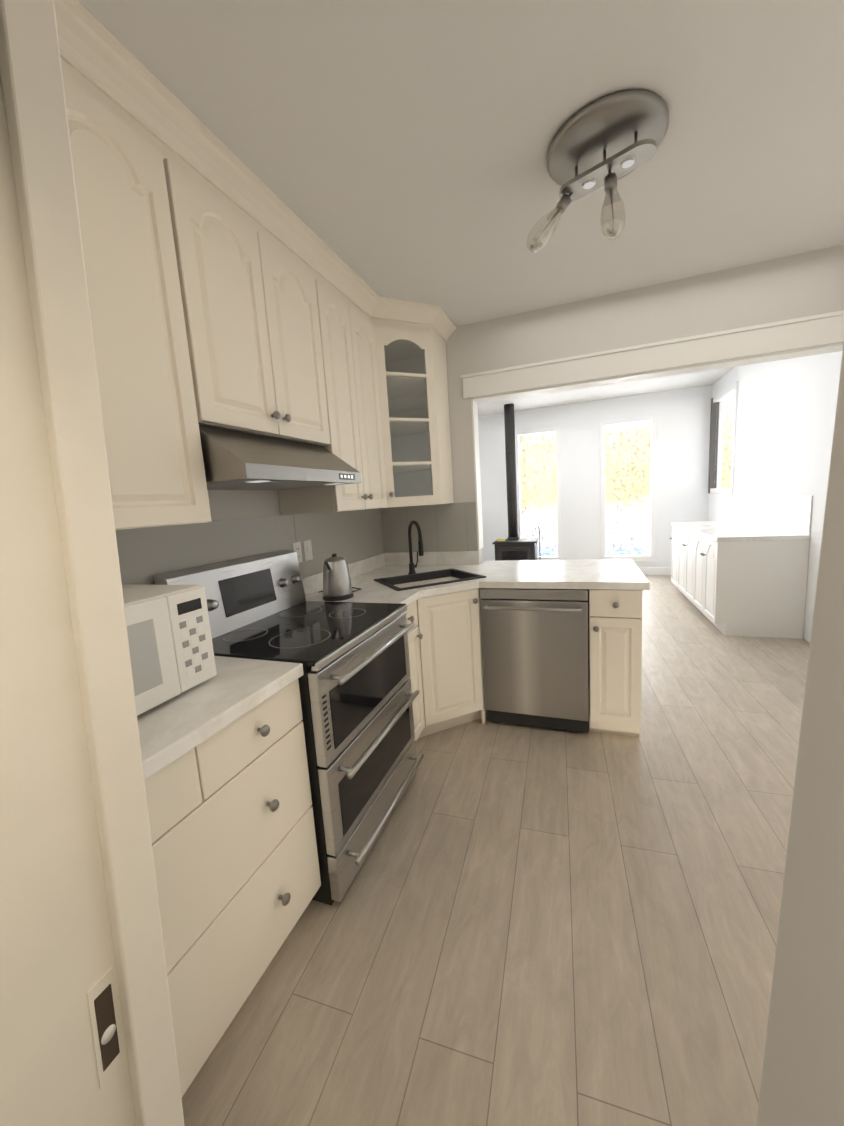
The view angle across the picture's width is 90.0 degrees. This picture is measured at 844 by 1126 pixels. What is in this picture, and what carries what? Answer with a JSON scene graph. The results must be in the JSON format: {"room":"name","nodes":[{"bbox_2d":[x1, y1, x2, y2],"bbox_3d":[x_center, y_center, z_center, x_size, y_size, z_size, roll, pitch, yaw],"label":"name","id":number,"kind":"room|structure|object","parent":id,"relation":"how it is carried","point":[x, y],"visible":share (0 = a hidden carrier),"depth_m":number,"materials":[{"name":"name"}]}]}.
{"room":"kitchen","nodes":[
{"label":"kitchen","id":0,"kind":"room"},
{"bbox_2d":[207,490,279,520],"bbox_3d":[-1.103,-0.030,1.427,0.120,2.575,4.470,-1,9,20],"label":"wall","id":1,"kind":"structure","parent":0,"point":[230,504],"depth_m":1.97,"materials":[{"name":"paint"}]},
{"bbox_2d":[54,0,211,529],"bbox_3d":[-0.953,-0.696,1.173,0.348,1.204,0.396,-1,9,20],"label":"upper cabinet","id":2,"kind":"object","parent":1,"relation":"attached to","point":[153,408],"depth_m":1.14,"materials":[{"name":"beige wood"}]},
{"bbox_2d":[166,100,333,447],"bbox_3d":[-0.761,-0.946,1.692,0.348,0.882,0.756,-1,9,20],"label":"upper cabinet","id":3,"kind":"object","parent":1,"relation":"attached to","point":[228,288],"depth_m":1.54,"materials":[{"name":"beige wood"}]},
{"bbox_2d":[199,425,360,489],"bbox_3d":[-0.656,-0.414,1.742,0.499,0.193,0.752,-1,9,20],"label":"range hood","id":4,"kind":"object","parent":3,"relation":"attached to","point":[234,460],"visible":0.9,"depth_m":1.52,"materials":[{"name":"silver metal"}]},
{"bbox_2d":[116,502,477,584],"bbox_3d":[-0.440,0.004,1.932,0.769,0.460,2.810,-1,9,20],"label":"tile backsplash","id":5,"kind":"structure","parent":1,"relation":"attached to","point":[146,555],"depth_m":2.40,"materials":[{"name":"grey tile"}]},
{"bbox_2d":[292,542,304,562],"bbox_3d":[-0.692,-0.057,2.345,0.007,0.115,0.072,-1,9,20],"label":"electrical outlet plate","id":6,"kind":"object","parent":5,"relation":"attached to","point":[296,548],"depth_m":2.35,"materials":[{"name":"white plastic"}]},
{"bbox_2d":[303,540,312,560],"bbox_3d":[-0.656,-0.073,2.437,0.010,0.115,0.072,-1,9,20],"label":"electrical outlet plate","id":7,"kind":"object","parent":5,"relation":"attached to","point":[307,544],"depth_m":2.43,"materials":[{"name":"white plastic"}]},
{"bbox_2d":[277,244,369,514],"bbox_3d":[-0.568,-0.870,2.208,0.348,1.204,0.298,-1,9,20],"label":"upper cabinet","id":8,"kind":"object","parent":1,"relation":"attached to","point":[337,298],"depth_m":2.16,"materials":[{"name":"beige wood"}]},
{"bbox_2d":[302,553,384,595],"bbox_3d":[-0.773,0.183,2.103,0.018,0.100,2.773,-1,9,20],"label":"backsplash","id":9,"kind":"structure","parent":1,"relation":"attached to","point":[313,583],"depth_m":2.87,"materials":[{"name":"white stone"}]},
{"bbox_2d":[350,276,389,508],"bbox_3d":[-0.463,-0.918,2.492,0.348,1.204,0.315,-1,9,20],"label":"upper cabinet","id":10,"kind":"object","parent":1,"relation":"attached to","point":[363,302],"depth_m":2.43,"materials":[{"name":"beige wood"}]},
{"bbox_2d":[374,295,445,507],"bbox_3d":[-0.087,-0.964,2.640,0.290,1.202,0.290,-1,9,20],"label":"upper cabinet","id":11,"kind":"object","parent":1,"relation":"attached to","point":[407,339],"depth_m":2.69,"materials":[{"name":"beige wood"}]},
{"bbox_2d":[78,0,843,326],"bbox_3d":[0.414,-1.367,0.639,3.700,0.100,4.470,-1,9,20],"label":"ceiling","id":12,"kind":"structure","parent":0,"point":[392,148],"depth_m":1.35,"materials":[{"name":"white paint"}]},
{"bbox_2d":[526,90,668,252],"bbox_3d":[0.599,-1.282,1.486,0.462,0.332,0.380,-1,9,20],"label":"ceiling light fixture","id":13,"kind":"object","parent":12,"relation":"attached to","point":[607,142],"visible":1,"depth_m":1.41,"materials":[{"name":"silver metal"}]},
{"bbox_2d":[182,575,809,1125],"bbox_3d":[1.128,0.925,3.205,4.200,0.100,9.000,-1,9,20],"label":"floor","id":14,"kind":"structure","parent":0,"point":[522,925],"depth_m":1.35,"materials":[{"name":"brown wood"}]},
{"bbox_2d":[145,680,320,1097],"bbox_3d":[-0.796,0.852,1.159,0.622,0.870,0.790,-1,9,20],"label":"base cabinet","id":15,"kind":"object","parent":14,"relation":"on","point":[229,804],"depth_m":1.08,"materials":[{"name":"beige wood"}]},
{"bbox_2d":[137,656,303,783],"bbox_3d":[-0.815,0.403,1.089,0.643,0.040,0.797,-1,9,20],"label":"countertop","id":16,"kind":"structure","parent":15,"relation":"on","point":[171,729],"depth_m":1.09,"materials":[{"name":"white stone"}]},
{"bbox_2d":[122,584,216,715],"bbox_3d":[-0.878,0.244,1.074,0.404,0.286,0.485,-1,9,20],"label":"microwave","id":17,"kind":"object","parent":16,"relation":"on","point":[170,642],"visible":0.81,"depth_m":1.10,"materials":[{"name":"white plastic"}]},
{"bbox_2d":[154,549,423,905],"bbox_3d":[-0.468,0.571,1.838,0.721,1.190,0.756,-1,9,20],"label":"range","id":18,"kind":"object","parent":14,"relation":"on","point":[357,696],"visible":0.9,"depth_m":1.66,"materials":[{"name":"silver metal"}]},
{"bbox_2d":[321,560,504,735],"bbox_3d":[0.004,0.529,2.866,0.934,0.919,0.934,-1,9,20],"label":"base cabinet","id":19,"kind":"object","parent":14,"relation":"on","point":[452,676],"depth_m":2.51,"materials":[{"name":"beige wood"}]},
{"bbox_2d":[305,560,649,619],"bbox_3d":[0.370,0.108,2.606,1.808,0.040,1.378,-1,9,20],"label":"countertop","id":20,"kind":"structure","parent":19,"relation":"on","point":[615,588],"depth_m":2.38,"materials":[{"name":"white stone"}]},
{"bbox_2d":[319,553,360,600],"bbox_3d":[-0.485,0.057,2.355,0.275,0.240,0.332,-1,9,20],"label":"kettle","id":21,"kind":"object","parent":20,"relation":"on","point":[337,585],"visible":1,"depth_m":2.21,"materials":[{"name":"grey metal"}]},
{"bbox_2d":[408,520,423,573],"bbox_3d":[-0.043,-0.100,2.802,0.165,0.366,0.177,-1,9,20],"label":"faucet","id":22,"kind":"object","parent":20,"relation":"on","point":[412,567],"depth_m":2.84,"materials":[{"name":"black metal"}]},
{"bbox_2d":[374,568,485,590],"bbox_3d":[0.047,0.195,2.674,0.713,0.209,0.713,-1,9,20],"label":"sink basin","id":23,"kind":"object","parent":20,"relation":"in","point":[452,579],"depth_m":2.74,"materials":[{"name":"stone"}]},
{"bbox_2d":[406,612,424,741],"bbox_3d":[-0.343,0.647,2.378,0.623,0.870,0.289,-1,9,20],"label":"base cabinet","id":24,"kind":"object","parent":14,"relation":"on","point":[414,634],"depth_m":2.33,"materials":[{"name":"beige wood"}]},
{"bbox_2d":[492,403,539,560],"bbox_3d":[1.478,-1.063,6.656,0.711,2.798,0.549,-1,9,20],"label":"wood stove","id":25,"kind":"object","parent":14,"relation":"on","point":[512,546],"visible":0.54,"depth_m":6.62,"materials":[{"name":"grey metal"}]},
{"bbox_2d":[480,588,588,732],"bbox_3d":[0.753,0.527,2.738,0.593,0.866,0.756,-1,9,20],"label":"dishwasher","id":26,"kind":"object","parent":14,"relation":"on","point":[535,654],"visible":1,"depth_m":2.44,"materials":[{"name":"silver metal"}]},
{"bbox_2d":[588,620,641,736],"bbox_3d":[1.175,0.514,2.627,0.262,0.870,0.710,-1,9,20],"label":"base cabinet","id":27,"kind":"object","parent":14,"relation":"on","point":[614,646],"depth_m":2.31,"materials":[{"name":"beige wood"}]},
{"bbox_2d":[670,526,677,583],"bbox_3d":[3.616,-0.044,5.412,0.657,0.870,0.400,-1,9,20],"label":"base cabinet","id":28,"kind":"object","parent":14,"relation":"on","point":[674,567],"depth_m":5.53,"materials":[{"name":"white wood"}]},
{"bbox_2d":[674,526,693,600],"bbox_3d":[3.410,0.049,4.857,0.657,0.870,0.800,-1,9,20],"label":"base cabinet","id":29,"kind":"object","parent":14,"relation":"on","point":[685,538],"depth_m":4.97,"materials":[{"name":"white wood"}]},
{"bbox_2d":[690,534,809,638],"bbox_3d":[3.134,0.174,4.116,0.657,0.870,0.800,-1,9,20],"label":"base cabinet","id":30,"kind":"object","parent":14,"relation":"on","point":[743,571],"depth_m":3.76,"materials":[{"name":"white wood"}]},
{"bbox_2d":[671,522,809,541],"bbox_3d":[3.307,-0.369,4.608,0.667,0.040,2.020,-1,9,20],"label":"countertop","id":31,"kind":"structure","parent":30,"relation":"on","point":[720,531],"depth_m":4.20,"materials":[{"name":"white stone"}]},
{"bbox_2d":[478,385,711,566],"bbox_3d":[2.536,-1.187,7.036,4.040,2.800,0.120,-1,9,20],"label":"wall","id":32,"kind":"structure","parent":0,"point":[683,436],"depth_m":6.78,"materials":[{"name":"white paint"}]},
{"bbox_2d":[515,426,561,559],"bbox_3d":[1.984,-1.120,7.201,0.770,2.250,0.095,-1,9,20],"label":"window","id":33,"kind":"structure","parent":32,"relation":"in","point":[540,431],"depth_m":7.17,"materials":[{"name":"white"}]},
{"bbox_2d":[600,415,657,561],"bbox_3d":[3.272,-1.133,6.720,0.820,2.250,0.095,-1,9,20],"label":"window","id":34,"kind":"structure","parent":32,"relation":"in","point":[652,419],"depth_m":6.70,"materials":[{"name":"white glass"}]},
{"bbox_2d":[638,567,670,574],"bbox_3d":[2.610,0.142,7.157,3.770,0.130,0.018,-1,9,20],"label":"baseboard","id":35,"kind":"structure","parent":32,"relation":"attached to","point":[655,570],"depth_m":6.72,"materials":[{"name":"white wood"}]},
{"bbox_2d":[477,366,735,415],"bbox_3d":[1.713,-2.288,4.861,4.200,0.100,4.530,-1,9,20],"label":"ceiling","id":36,"kind":"structure","parent":0,"point":[674,382],"depth_m":6.13,"materials":[{"name":"white paint"}]},
{"bbox_2d":[446,244,843,563],"bbox_3d":[0.908,-0.491,2.941,4.000,2.800,0.140,-1,9,20],"label":"wall","id":37,"kind":"structure","parent":0,"point":[811,283],"depth_m":2.55,"materials":[{"name":"paint"}]},
{"bbox_2d":[385,552,479,563],"bbox_3d":[0.066,-0.036,3.242,0.762,0.100,0.019,-1,9,20],"label":"backsplash","id":38,"kind":"structure","parent":37,"relation":"attached to","point":[399,557],"depth_m":3.22,"materials":[{"name":"white stone"}]},
{"bbox_2d":[461,310,843,398],"bbox_3d":[1.486,-1.242,2.507,2.580,0.155,0.029,-1,9,20],"label":"trim","id":39,"kind":"structure","parent":37,"relation":"attached to","point":[799,333],"depth_m":2.51,"materials":[{"name":"white wood"}]},
{"bbox_2d":[471,343,842,548],"bbox_3d":[1.583,-0.651,2.664,2.520,1.070,0.142,-1,9,20],"label":"door frame","id":40,"kind":"structure","parent":37,"relation":"attached to","point":[790,354],"depth_m":2.69,"materials":[{"name":"white wood"}]},
{"bbox_2d":[708,351,842,642],"bbox_3d":[2.838,-0.510,2.221,0.120,2.800,8.800,-1,9,20],"label":"wall","id":41,"kind":"structure","parent":0,"point":[786,411],"depth_m":3.93,"materials":[{"name":"white paint"}]},
{"bbox_2d":[708,381,737,493],"bbox_3d":[4.075,-1.623,5.694,0.090,1.350,1.030,-1,9,20],"label":"window","id":42,"kind":"structure","parent":41,"relation":"in","point":[731,390],"depth_m":5.86,"materials":[{"name":"white"}]},
{"bbox_2d":[730,494,812,533],"bbox_3d":[3.604,-0.555,4.467,0.009,0.330,2.000,-1,9,20],"label":"backsplash","id":43,"kind":"structure","parent":41,"relation":"attached to","point":[783,512],"depth_m":4.17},
{"bbox_2d":[756,343,843,1125],"bbox_3d":[0.989,0.081,-0.264,1.620,2.575,1.020,-1,9,20],"label":"wall","id":44,"kind":"structure","parent":0,"point":[802,1080],"depth_m":0.40,"materials":[{"name":"paint"}]},
{"bbox_3d":[-0.848,0.091,0.478,1.020,2.575,0.150,-1,9,20],"label":"wall","id":45,"kind":"structure","parent":0,"visible":0},
{"bbox_2d":[0,0,184,1125],"bbox_3d":[-0.311,0.340,0.320,0.091,2.060,0.279,-1,9,20],"label":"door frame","id":46,"kind":"structure","parent":45,"relation":"attached to","point":[87,1038],"depth_m":0.32,"materials":[{"name":"beige"}]},
{"label":"outside","id":47,"kind":"structure","parent":0,"visible":0},
{"bbox_2d":[519,394,733,555],"bbox_3d":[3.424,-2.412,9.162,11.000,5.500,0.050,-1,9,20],"label":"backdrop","id":48,"kind":"structure","parent":47,"point":[633,426],"depth_m":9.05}
]}

